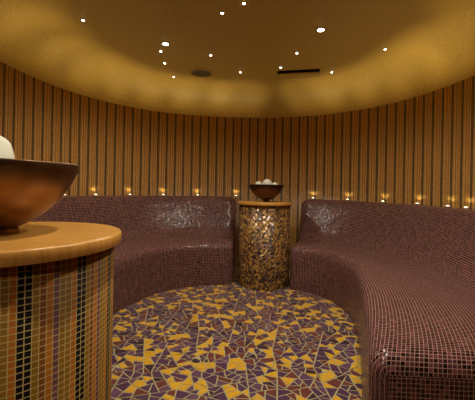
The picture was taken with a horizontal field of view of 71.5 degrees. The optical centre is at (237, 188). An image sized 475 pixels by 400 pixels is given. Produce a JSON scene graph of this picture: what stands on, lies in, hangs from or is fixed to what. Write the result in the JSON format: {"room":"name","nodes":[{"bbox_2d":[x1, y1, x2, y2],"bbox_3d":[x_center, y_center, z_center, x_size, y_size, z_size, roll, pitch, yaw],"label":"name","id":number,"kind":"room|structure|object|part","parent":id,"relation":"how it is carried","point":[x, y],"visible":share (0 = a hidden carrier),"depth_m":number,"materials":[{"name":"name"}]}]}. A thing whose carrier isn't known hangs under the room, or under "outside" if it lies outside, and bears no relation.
{"room":"spa","nodes":[
{"label":"spa","id":0,"kind":"room"},
{"bbox_2d":[111,266,361,399],"bbox_3d":[-0.021,1.089,1.525,4.200,0.082,6.150,1,0,0],"label":"floor","id":1,"kind":"structure","parent":0,"point":[233,341],"depth_m":2.17,"materials":[{"name":"tile"}]},
{"bbox_2d":[0,222,121,399],"bbox_3d":[-0.642,0.579,0.895,0.602,0.917,0.602,1,0,0],"label":"pedestal table","id":2,"kind":"object","parent":1,"relation":"on","point":[56,278],"visible":0.94,"depth_m":0.75,"materials":[{"name":"tile"}]},
{"bbox_2d":[0,158,79,234],"bbox_3d":[-0.632,0.026,0.895,0.368,0.190,0.368,1,0,-23],"label":"bowl","id":3,"kind":"object","parent":2,"relation":"on","point":[28,188],"visible":1,"depth_m":0.82,"materials":[{"name":"brown wood"}]},
{"bbox_3d":[-0.678,0.026,0.922,0.089,0.089,0.089,1,0,0],"label":"salt stone","id":4,"kind":"object","parent":3,"relation":"in","visible":0},
{"bbox_2d":[0,136,14,158],"bbox_3d":[-0.670,-0.084,0.883,0.132,0.132,0.131,1,0,0],"label":"ball","id":5,"kind":"object","parent":4,"relation":"on","point":[6,150],"visible":0.59,"depth_m":0.87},
{"bbox_2d":[30,195,235,313],"bbox_3d":[-1.064,0.560,2.945,1.506,0.940,3.460,1,0,18],"label":"tiled bench","id":6,"kind":"object","parent":1,"relation":"on","point":[167,243],"visible":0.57,"depth_m":3.55,"materials":[{"name":"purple tile"}]},
{"bbox_3d":[-1.195,0.557,3.033,1.215,0.940,3.485,1,0,23],"label":"backrest","id":7,"kind":"part","parent":6,"relation":"part of","materials":[{"name":"red tile"}]},
{"bbox_3d":[-0.947,0.737,2.854,1.222,0.590,3.134,1,0,18],"label":"seat","id":8,"kind":"part","parent":6,"relation":"part of","materials":[{"name":"red tile"}]},
{"bbox_2d":[238,201,291,290],"bbox_3d":[0.296,0.603,3.670,0.602,0.906,0.602,1,0,0],"label":"pedestal table","id":9,"kind":"object","parent":1,"relation":"on","point":[264,227],"visible":0.98,"depth_m":3.42,"materials":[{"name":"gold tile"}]},
{"bbox_2d":[248,184,283,201],"bbox_3d":[0.319,0.055,3.670,0.401,0.190,0.401,1,0,-23],"label":"bowl","id":10,"kind":"object","parent":9,"relation":"on","point":[265,192],"visible":0.99,"depth_m":3.54,"materials":[{"name":"brown wood"}]},
{"bbox_2d":[290,199,474,399],"bbox_3d":[1.190,0.606,2.704,1.388,0.934,3.141,1,0,0],"label":"tiled bench","id":11,"kind":"object","parent":1,"relation":"on","point":[403,275],"visible":1,"depth_m":2.30,"materials":[{"name":"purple tile"}]},
{"bbox_3d":[1.412,0.610,2.744,0.926,0.934,3.191,1,0,-8],"label":"backrest","id":12,"kind":"part","parent":11,"relation":"part of","materials":[{"name":"red tile"}]},
{"bbox_2d":[0,0,474,117],"bbox_3d":[0.041,-1.099,1.440,3.760,0.300,5.980,1,0,0],"label":"ceiling","id":13,"kind":"structure","parent":0,"point":[113,55],"depth_m":2.89,"materials":[{"name":"paint"}]},
{"bbox_2d":[189,69,212,77],"bbox_3d":[-0.395,-1.253,3.599,0.264,0.008,0.264,1,0,0],"label":"ceiling speaker","id":14,"kind":"object","parent":13,"relation":"attached to","point":[202,73],"visible":1,"depth_m":3.59,"materials":[{"name":"gold metal"}]},
{"bbox_2d":[191,70,210,76],"bbox_3d":[-0.395,-1.253,3.599,0.219,0.005,0.219,1,0,-29],"label":"grille","id":15,"kind":"object","parent":14,"relation":"attached to","point":[197,73],"depth_m":3.59,"materials":[{"name":"brown metal"}]},
{"bbox_2d":[278,69,319,79],"bbox_3d":[0.669,-1.320,3.592,0.447,0.242,0.288,1,0,12],"label":"air vent","id":16,"kind":"object","parent":13,"relation":"attached to","point":[311,73],"visible":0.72,"depth_m":3.61,"materials":[{"name":"black metal"}]},
{"bbox_2d":[316,27,325,31],"bbox_3d":[0.649,-1.233,2.573,0.076,0.009,0.076,1,0,0],"label":"recessed light","id":17,"kind":"object","parent":13,"relation":"in","point":[321,29],"visible":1,"depth_m":2.56,"materials":[{"name":"white metal"}]},
{"bbox_2d":[0,61,474,268],"bbox_3d":[0.019,0.050,2.648,3.920,2.000,3.723,1,0,0],"label":"wall","id":18,"kind":"structure","parent":0,"point":[420,149],"depth_m":3.80,"materials":[{"name":"wood slats"}]},
{"bbox_3d":[0.365,0.057,3.697,0.088,0.089,0.089,1,0,0],"label":"salt stone","id":19,"kind":"object","parent":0,"visible":0},
{"bbox_2d":[262,179,271,184],"bbox_3d":[0.329,-0.050,3.674,0.108,0.108,0.107,1,0,0],"label":"ball","id":20,"kind":"object","parent":19,"relation":"on","point":[266,181],"visible":0.61,"depth_m":3.64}
]}

